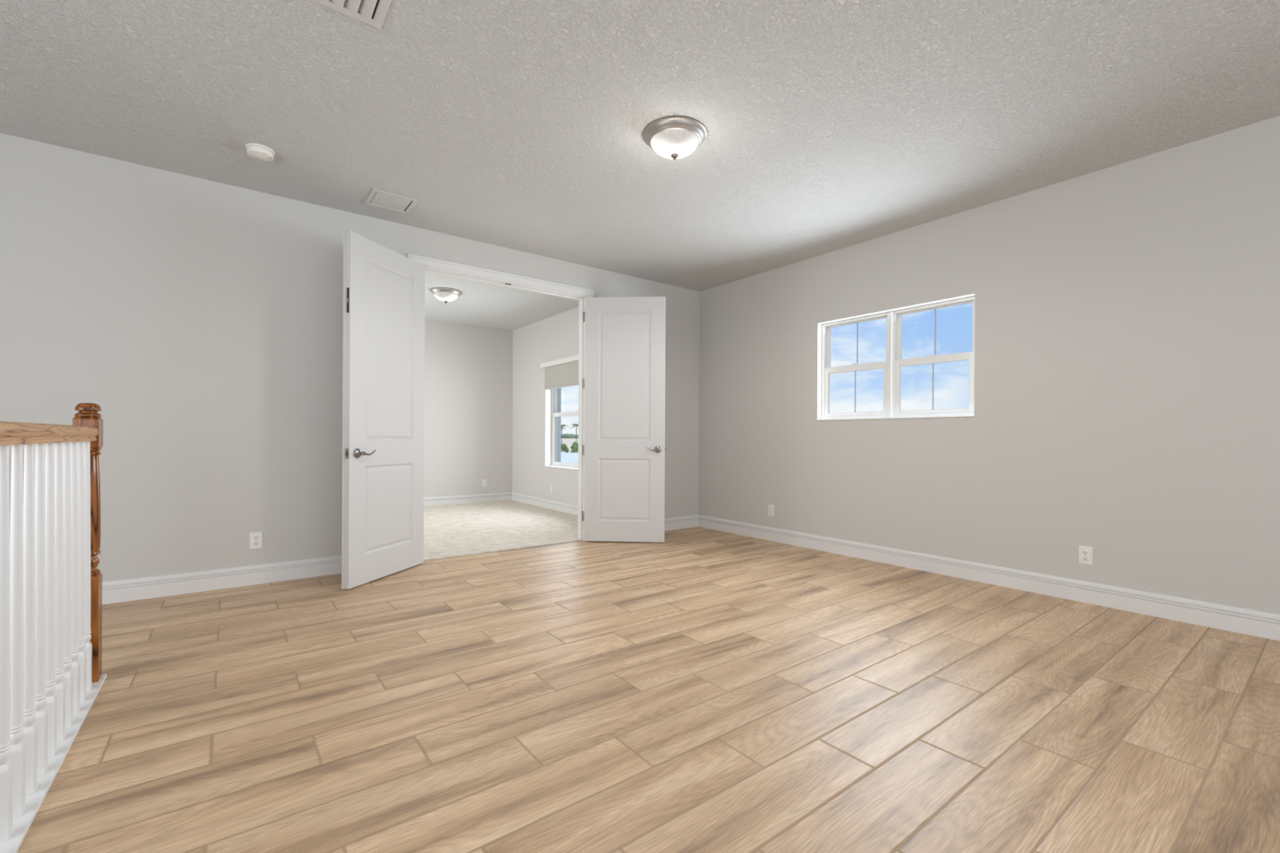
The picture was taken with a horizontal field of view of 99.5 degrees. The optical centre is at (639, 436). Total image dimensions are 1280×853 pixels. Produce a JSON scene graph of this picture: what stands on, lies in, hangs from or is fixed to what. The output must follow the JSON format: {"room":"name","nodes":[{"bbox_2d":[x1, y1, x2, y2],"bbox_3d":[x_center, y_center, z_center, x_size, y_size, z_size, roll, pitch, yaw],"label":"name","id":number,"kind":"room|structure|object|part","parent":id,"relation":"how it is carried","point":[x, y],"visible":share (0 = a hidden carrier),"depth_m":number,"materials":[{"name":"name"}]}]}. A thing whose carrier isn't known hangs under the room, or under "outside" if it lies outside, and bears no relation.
{"room":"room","nodes":[
{"label":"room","id":0,"kind":"room"},
{"bbox_2d":[0,133,699,582],"bbox_3d":[-2.253,-0.341,4.213,7.300,2.758,0.125,0,0,-37],"label":"wall","id":1,"kind":"structure","parent":0,"point":[202,319],"depth_m":3.61,"materials":[{"name":"grey paint"}]},
{"bbox_2d":[102,555,342,604],"bbox_3d":[-3.475,0.963,3.207,3.948,0.136,0.015,0,0,-37],"label":"baseboard","id":2,"kind":"structure","parent":1,"relation":"attached to","point":[144,588],"depth_m":3.66,"materials":[{"name":"white wood"}]},
{"bbox_2d":[249,531,262,549],"bbox_3d":[-2.693,0.728,3.801,0.072,0.116,0.008,0,0,-37],"label":"power outlet","id":3,"kind":"object","parent":1,"relation":"attached to","point":[255,538],"visible":1,"depth_m":3.80,"materials":[{"name":"white plastic"}]},
{"bbox_2d":[253,535,258,540],"bbox_3d":[-2.692,0.709,3.799,0.034,0.034,0.003,0,0,-37],"label":"receptacle","id":4,"kind":"object","parent":3,"relation":"attached to","point":[255,537],"depth_m":3.80,"materials":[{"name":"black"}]},
{"bbox_2d":[253,541,258,546],"bbox_3d":[-2.692,0.748,3.799,0.034,0.034,0.003,0,0,-37],"label":"receptacle","id":5,"kind":"object","parent":3,"relation":"attached to","point":[255,543],"depth_m":3.80,"materials":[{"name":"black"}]},
{"bbox_2d":[341,230,425,589],"bbox_3d":[-1.876,-0.181,4.039,0.160,2.418,0.818,0,0,14],"label":"door","id":6,"kind":"structure","parent":1,"relation":"in","point":[384,290],"depth_m":3.95,"materials":[{"name":"painted wood"},{"name":"satin nickel"}]},
{"bbox_3d":[-1.975,0.114,3.654,0.028,0.070,0.002,0,0,14],"label":"strike plate","id":7,"kind":"part","parent":6,"relation":"part of","materials":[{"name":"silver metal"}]},
{"bbox_3d":[-1.912,0.115,3.710,0.060,0.067,0.067,0,0,14],"label":"handle","id":8,"kind":"part","parent":6,"relation":"part of","materials":[{"name":"silver metal"}]},
{"bbox_3d":[-1.877,0.111,3.764,0.023,0.038,0.110,0,0,14],"label":"lever","id":9,"kind":"part","parent":6,"relation":"part of","materials":[{"name":"silver metal"}]},
{"bbox_2d":[407,253,593,297],"bbox_3d":[-1.185,-0.220,4.932,1.776,2.527,0.018,0,0,-37],"label":"trim","id":10,"kind":"structure","parent":1,"relation":"attached to","point":[432,263],"depth_m":4.86,"materials":[{"name":"white wood"}]},
{"bbox_2d":[425,266,585,541],"bbox_3d":[-1.228,-0.186,4.989,1.640,2.459,0.125,0,0,-37],"label":"trim","id":11,"kind":"structure","parent":1,"relation":"attached to","point":[581,299],"depth_m":5.45,"materials":[{"name":"white painted wood"}]},
{"bbox_2d":[577,418,578,444],"bbox_3d":[-1.272,-0.221,5.046,1.776,2.527,0.018,0,0,-37],"label":"trim","id":12,"kind":"structure","parent":1,"relation":"attached to","point":[578,419],"depth_m":5.53,"materials":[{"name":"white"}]},
{"bbox_2d":[583,296,666,542],"bbox_3d":[-0.149,-0.172,5.372,0.817,2.418,0.160,0,0,3],"label":"door","id":13,"kind":"structure","parent":1,"relation":"in","point":[624,380],"depth_m":5.36,"materials":[{"name":"painted wood"},{"name":"satin nickel"}]},
{"bbox_3d":[0.174,0.126,5.307,0.067,0.067,0.060,0,0,3],"label":"handle","id":14,"kind":"part","parent":13,"relation":"part of","materials":[{"name":"silver metal"}]},
{"bbox_2d":[664,515,698,531],"bbox_3d":[0.104,0.983,5.914,1.476,0.136,0.015,0,0,-37],"label":"baseboard","id":15,"kind":"structure","parent":1,"relation":"attached to","point":[687,522],"depth_m":6.19,"materials":[{"name":"white wood"}]},
{"bbox_2d":[423,319,512,497],"bbox_3d":[-3.779,-0.350,7.570,4.517,2.758,0.120,0,0,-37],"label":"wall","id":16,"kind":"structure","parent":0,"point":[468,368],"depth_m":8.35,"materials":[{"name":"white paint"}]},
{"bbox_2d":[423,492,511,506],"bbox_3d":[-3.769,0.962,7.498,4.257,0.136,0.015,0,0,-37],"label":"baseboard","id":17,"kind":"structure","parent":16,"relation":"attached to","point":[429,501],"depth_m":8.33,"materials":[{"name":"white wood"}]},
{"bbox_2d":[482,479,486,487],"bbox_3d":[-2.441,0.731,8.506,0.072,0.116,0.008,0,0,-37],"label":"power outlet","id":18,"kind":"object","parent":16,"relation":"attached to","point":[484,481],"visible":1,"depth_m":8.50,"materials":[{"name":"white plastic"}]},
{"bbox_2d":[511,306,578,506],"bbox_3d":[-0.957,-0.334,7.451,0.160,2.758,3.475,0,0,-37],"label":"wall","id":19,"kind":"structure","parent":0,"point":[555,337],"depth_m":8.09,"materials":[{"name":"white paint"}]},
{"bbox_2d":[511,492,577,515],"bbox_3d":[-1.034,0.977,7.398,0.015,0.136,3.475,0,0,-37],"label":"baseboard","id":20,"kind":"structure","parent":19,"relation":"attached to","point":[547,504],"depth_m":7.80,"materials":[{"name":"white wood"}]},
{"bbox_2d":[545,389,551,466],"bbox_3d":[-0.890,-0.328,7.317,0.104,1.507,1.472,0,0,-37],"label":"trim","id":21,"kind":"structure","parent":19,"relation":"attached to","point":[548,392],"depth_m":7.90,"materials":[{"name":"white"}]},
{"bbox_2d":[550,484,553,493],"bbox_3d":[-1.255,0.737,7.697,0.008,0.116,0.072,0,0,-37],"label":"power outlet","id":22,"kind":"object","parent":19,"relation":"attached to","point":[551,485],"visible":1,"depth_m":7.69,"materials":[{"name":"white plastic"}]},
{"bbox_2d":[539,354,578,390],"bbox_3d":[-0.962,-0.865,7.263,0.077,0.390,1.521,0,0,-37],"label":"roller shade","id":23,"kind":"object","parent":19,"relation":"attached to","point":[562,372],"visible":0.54,"depth_m":7.39,"materials":[{"name":"beige fabric"}]},
{"bbox_2d":[544,465,577,470],"bbox_3d":[-0.898,0.431,7.314,0.120,0.012,1.478,0,0,-37],"label":"trim","id":24,"kind":"structure","parent":19,"relation":"attached to","point":[552,466],"depth_m":7.50,"materials":[{"name":"white wood"}]},
{"bbox_2d":[551,388,578,467],"bbox_3d":[-0.819,-0.326,7.370,0.077,1.502,1.462,0,0,-37],"label":"window","id":25,"kind":"structure","parent":19,"relation":"in","point":[555,415],"depth_m":7.90,"materials":[{"name":"white plastic"}]},
{"bbox_3d":[-0.804,-0.684,7.380,0.026,0.745,1.406,0,0,-37],"label":"sash","id":26,"kind":"part","parent":25,"relation":"part of","materials":[{"name":"white plastic"}]},
{"bbox_3d":[-0.833,0.030,7.362,0.028,0.750,1.418,0,0,-37],"label":"sash","id":27,"kind":"part","parent":25,"relation":"part of","materials":[{"name":"white plastic"}]},
{"bbox_2d":[556,387,560,462],"bbox_3d":[-1.435,1.113,8.403,0.240,5.858,0.390,0,0,-37],"label":"window frame","id":28,"kind":"object","parent":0,"point":[558,388],"depth_m":8.30,"materials":[{"name":"white plastic"}]},
{"bbox_2d":[0,0,1279,330],"bbox_3d":[-0.736,-1.762,2.217,7.300,0.100,12.320,0,0,-37],"label":"ceiling","id":29,"kind":"structure","parent":0,"point":[830,126],"depth_m":2.77,"materials":[{"name":"white paint"}]},
{"bbox_2d":[244,142,275,161],"bbox_3d":[-2.276,-1.698,3.247,0.147,0.044,0.147,0,0,-37],"label":"smoke detector","id":30,"kind":"object","parent":29,"relation":"attached to","point":[256,151],"visible":1,"depth_m":3.21,"materials":[{"name":"white plastic"}]},
{"bbox_3d":[-2.276,-1.715,3.247,0.147,0.011,0.147,0,0,-37],"label":"mounting plate","id":31,"kind":"part","parent":30,"relation":"part of","materials":[{"name":"white plastic"}]},
{"bbox_2d":[312,0,391,28],"bbox_3d":[-1.123,-1.706,2.003,0.380,0.016,0.380,0,0,-37],"label":"ceiling vent","id":32,"kind":"object","parent":29,"relation":"in","point":[363,11],"visible":1,"depth_m":2.16,"materials":[{"name":"white metal"}]},
{"bbox_2d":[364,188,418,213],"bbox_3d":[-1.817,-1.714,3.957,0.304,0.007,0.300,0,0,-37],"label":"ceiling vent","id":33,"kind":"object","parent":29,"relation":"in","point":[376,197],"visible":1,"depth_m":3.94,"materials":[{"name":"white metal"}]},
{"bbox_3d":[-1.821,-1.716,3.958,0.232,0.003,0.228,0,0,-37],"label":"panel","id":34,"kind":"part","parent":33,"relation":"part of","materials":[{"name":"white metal"}]},
{"bbox_2d":[429,287,462,303],"bbox_3d":[-2.297,-1.649,6.416,0.360,0.143,0.360,0,0,-24],"label":"ceiling lamp","id":35,"kind":"object","parent":29,"relation":"attached to","point":[446,295],"visible":1,"depth_m":6.32,"materials":[{"name":"grey glass"}]},
{"bbox_3d":[-2.297,-1.642,6.416,0.274,0.078,0.274,0,0,-24],"label":"lamp shade","id":36,"kind":"part","parent":35,"relation":"part of","materials":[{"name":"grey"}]},
{"bbox_2d":[643,115,706,159],"bbox_3d":[0.196,-1.635,3.061,0.360,0.143,0.360,0,0,-24],"label":"ceiling lamp","id":37,"kind":"object","parent":29,"relation":"attached to","point":[673,137],"visible":1,"depth_m":2.97,"materials":[{"name":"white glass"}]},
{"bbox_3d":[0.196,-1.628,3.061,0.274,0.078,0.274,0,0,-24],"label":"lamp shade","id":38,"kind":"part","parent":37,"relation":"part of","materials":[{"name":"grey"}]},
{"bbox_2d":[17,526,1279,852],"bbox_3d":[-0.706,1.146,2.240,7.200,0.200,12.100,0,0,-37],"label":"floor","id":39,"kind":"structure","parent":0,"point":[698,690],"depth_m":2.03,"materials":[{"name":"brown wood"}]},
{"bbox_2d":[0,673,106,852],"bbox_3d":[-1.163,1.089,0.707,0.150,0.110,4.008,0,0,-37],"label":"curb","id":40,"kind":"object","parent":39,"relation":"on","point":[21,824],"visible":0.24,"depth_m":1.63,"materials":[{"name":"white wood"}]},
{"bbox_2d":[0,444,13,842],"bbox_3d":[-1.634,0.526,1.388,0.033,1.010,0.033,0,0,-37],"label":"baluster","id":41,"kind":"object","parent":40,"relation":"on","point":[6,766],"visible":0.98,"depth_m":1.38,"materials":[{"name":"white wood"}]},
{"bbox_2d":[0,421,98,445],"bbox_3d":[-1.635,-0.009,1.379,0.065,0.060,2.176,0,0,-37],"label":"rail","id":42,"kind":"object","parent":41,"relation":"on","point":[11,433],"visible":1,"depth_m":1.60,"materials":[{"name":"brown wood"}]},
{"bbox_2d":[8,444,26,817],"bbox_3d":[-1.702,0.525,1.477,0.033,1.010,0.033,0,0,-37],"label":"baluster","id":43,"kind":"object","parent":40,"relation":"on","point":[18,748],"visible":0.72,"depth_m":1.47,"materials":[{"name":"white wood"}]},
{"bbox_2d":[22,444,37,795],"bbox_3d":[-1.770,0.525,1.567,0.033,1.010,0.033,0,0,-37],"label":"baluster","id":44,"kind":"object","parent":40,"relation":"on","point":[30,730],"visible":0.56,"depth_m":1.56,"materials":[{"name":"white wood"}]},
{"bbox_2d":[33,443,47,775],"bbox_3d":[-1.837,0.525,1.657,0.033,1.010,0.033,0,0,-37],"label":"baluster","id":45,"kind":"object","parent":40,"relation":"on","point":[41,721],"visible":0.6,"depth_m":1.65,"materials":[{"name":"white wood"}]},
{"bbox_2d":[44,443,57,758],"bbox_3d":[-1.905,0.524,1.746,0.033,1.010,0.033,0,0,-37],"label":"baluster","id":46,"kind":"object","parent":40,"relation":"on","point":[51,706],"visible":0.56,"depth_m":1.74,"materials":[{"name":"white wood"}]},
{"bbox_2d":[53,442,65,742],"bbox_3d":[-1.973,0.524,1.836,0.033,1.010,0.033,0,0,-37],"label":"baluster","id":47,"kind":"object","parent":40,"relation":"on","point":[60,692],"visible":0.63,"depth_m":1.83,"materials":[{"name":"white wood"}]},
{"bbox_2d":[62,442,72,727],"bbox_3d":[-2.041,0.524,1.926,0.033,1.010,0.033,0,0,-37],"label":"baluster","id":48,"kind":"object","parent":40,"relation":"on","point":[68,678],"visible":0.59,"depth_m":1.92,"materials":[{"name":"white wood"}]},
{"bbox_2d":[70,441,79,714],"bbox_3d":[-2.109,0.523,2.016,0.033,1.010,0.033,0,0,-37],"label":"baluster","id":49,"kind":"object","parent":40,"relation":"on","point":[75,668],"visible":0.62,"depth_m":2.01,"materials":[{"name":"white wood"}]},
{"bbox_2d":[77,441,86,702],"bbox_3d":[-2.177,0.523,2.105,0.033,1.010,0.033,0,0,-37],"label":"baluster","id":50,"kind":"object","parent":40,"relation":"on","point":[82,658],"visible":0.54,"depth_m":2.10,"materials":[{"name":"white wood"}]},
{"bbox_2d":[71,402,102,683],"bbox_3d":[-2.322,0.443,2.276,0.081,1.169,0.081,0,0,-37],"label":"newel post","id":51,"kind":"object","parent":40,"relation":"on","point":[87,415],"visible":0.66,"depth_m":2.27,"materials":[{"name":"brown wood"}]},
{"bbox_2d":[83,441,92,691],"bbox_3d":[-2.245,0.522,2.195,0.033,1.010,0.033,0,0,-37],"label":"baluster","id":52,"kind":"object","parent":40,"relation":"on","point":[88,646],"visible":0.52,"depth_m":2.19,"materials":[{"name":"white wood"}]},
{"bbox_2d":[423,500,582,560],"bbox_3d":[-2.459,1.028,6.263,3.656,0.014,3.567,0,0,-37],"label":"carpet","id":53,"kind":"object","parent":39,"relation":"on","point":[455,530],"visible":0.43,"depth_m":6.08,"materials":[{"name":"beige carpet"}]},
{"bbox_2d":[698,115,1279,614],"bbox_3d":[3.285,-0.311,3.074,0.160,2.958,8.625,0,0,-37],"label":"wall","id":54,"kind":"structure","parent":0,"point":[1127,314],"depth_m":3.57,"materials":[{"name":"grey paint"}]},
{"bbox_2d":[768,504,773,516],"bbox_3d":[1.333,0.748,5.508,0.008,0.116,0.072,0,0,-37],"label":"power outlet","id":55,"kind":"object","parent":54,"relation":"attached to","point":[771,507],"visible":1,"depth_m":5.50,"materials":[{"name":"white plastic"}]},
{"bbox_2d":[821,311,888,419],"bbox_3d":[1.948,-0.610,4.879,0.077,0.903,0.668,0,0,-37],"label":"window","id":56,"kind":"structure","parent":54,"relation":"in","point":[827,370],"depth_m":4.90,"materials":[{"name":"white plastic"}]},
{"bbox_3d":[1.935,-0.413,4.870,0.028,0.469,0.624,0,0,-37],"label":"sash","id":57,"kind":"part","parent":56,"relation":"part of","materials":[{"name":"white plastic"}]},
{"bbox_3d":[1.962,-0.828,4.889,0.026,0.427,0.612,0,0,-37],"label":"sash","id":58,"kind":"part","parent":56,"relation":"part of","materials":[{"name":"white plastic"}]},
{"bbox_2d":[888,311,892,417],"bbox_3d":[2.122,-0.609,4.587,0.023,0.903,0.024,0,0,-37],"label":"trim","id":59,"kind":"structure","parent":54,"relation":"attached to","point":[890,405],"depth_m":4.58,"materials":[{"name":"white plastic"}]},
{"bbox_2d":[816,415,974,420],"bbox_3d":[2.093,-0.153,4.566,0.080,0.012,1.357,0,0,-37],"label":"trim","id":60,"kind":"structure","parent":54,"relation":"attached to","point":[955,415],"depth_m":4.44,"materials":[{"name":"white wood"}]},
{"bbox_2d":[817,293,975,419],"bbox_3d":[2.098,-0.612,4.568,0.063,0.906,1.351,0,0,-37],"label":"trim","id":61,"kind":"structure","parent":54,"relation":"attached to","point":[820,324],"depth_m":5.08,"materials":[{"name":"white wood"}]},
{"bbox_2d":[891,296,974,417],"bbox_3d":[2.356,-0.608,4.339,0.077,0.903,0.668,0,0,-37],"label":"window","id":62,"kind":"structure","parent":54,"relation":"in","point":[897,361],"depth_m":4.36,"materials":[{"name":"white plastic"}]},
{"bbox_3d":[2.343,-0.411,4.330,0.028,0.469,0.624,0,0,-37],"label":"sash","id":63,"kind":"part","parent":62,"relation":"part of","materials":[{"name":"white plastic"}]},
{"bbox_3d":[2.370,-0.825,4.349,0.026,0.427,0.612,0,0,-37],"label":"sash","id":64,"kind":"part","parent":62,"relation":"part of","materials":[{"name":"white plastic"}]},
{"bbox_2d":[698,515,1279,640],"bbox_3d":[3.246,1.000,2.972,0.015,0.136,8.500,0,0,-37],"label":"baseboard","id":65,"kind":"structure","parent":54,"relation":"attached to","point":[1228,618],"depth_m":3.66,"materials":[{"name":"white wood"}]},
{"bbox_2d":[1078,545,1093,565],"bbox_3d":[2.865,0.764,3.483,0.008,0.116,0.072,0,0,-37],"label":"power outlet","id":66,"kind":"object","parent":54,"relation":"attached to","point":[1085,553],"visible":1,"depth_m":3.48,"materials":[{"name":"white plastic"}]},
{"bbox_2d":[1082,550,1088,555],"bbox_3d":[2.863,0.744,3.482,0.003,0.034,0.034,0,0,-37],"label":"receptacle","id":67,"kind":"object","parent":66,"relation":"attached to","point":[1084,552],"depth_m":3.48,"materials":[{"name":"white plastic"}]},
{"bbox_2d":[1082,555,1088,561],"bbox_3d":[2.863,0.783,3.482,0.003,0.034,0.034,0,0,-37],"label":"receptacle","id":68,"kind":"object","parent":66,"relation":"attached to","point":[1085,558],"depth_m":3.48,"materials":[{"name":"white plastic"}]},
{"label":"outside","id":69,"kind":"structure","parent":0,"visible":0},
{"bbox_2d":[560,438,577,453],"bbox_3d":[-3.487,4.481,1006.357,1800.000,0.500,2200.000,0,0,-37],"label":"ground","id":70,"kind":"structure","parent":69,"point":[568,442],"depth_m":402.62,"materials":[{"name":"beige"}]},
{"bbox_2d":[560,424,565,451],"bbox_3d":[-21.882,0.352,150.360,4.301,7.561,3.860,0,0,-37],"label":"palm tree","id":71,"kind":"object","parent":70,"relation":"on","point":[562,425],"visible":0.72,"depth_m":149.94,"materials":[{"name":"green plant"}]},
{"bbox_2d":[560,443,568,452],"bbox_3d":[-19.588,2.988,139.878,2.217,2.485,2.503,0,0,-37],"label":"shrub","id":72,"kind":"object","parent":70,"relation":"on","point":[564,447],"visible":0.98,"depth_m":139.38,"materials":[{"name":"green plant"}]},
{"bbox_2d":[560,433,577,438],"bbox_3d":[-151.596,-0.650,1148.618,147.965,13.290,135.161,0,0,-37],"label":"treeline","id":73,"kind":"object","parent":70,"relation":"on","point":[565,435],"visible":0.29,"depth_m":1113.04,"materials":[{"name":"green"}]},
{"bbox_2d":[568,423,577,442],"bbox_3d":[-16.502,0.252,142.131,4.202,7.822,4.058,0,0,-37],"label":"palm tree","id":74,"kind":"object","parent":70,"relation":"on","point":[572,424],"visible":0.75,"depth_m":141.92,"materials":[{"name":"green plant"}]},
{"bbox_2d":[570,441,577,453],"bbox_3d":[-16.555,2.815,138.017,2.605,3.065,2.147,0,0,-37],"label":"shrub","id":75,"kind":"object","parent":70,"relation":"on","point":[575,446],"visible":0.91,"depth_m":137.30,"materials":[{"name":"green plant"}]},
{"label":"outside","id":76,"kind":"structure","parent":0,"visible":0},
{"bbox_2d":[560,452,577,463],"bbox_3d":[-14.426,4.096,111.722,34.383,0.150,52.241,0,0,-37],"label":"path","id":77,"kind":"structure","parent":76,"point":[566,457],"depth_m":104.55,"materials":[{"name":"white concrete"}]}
]}

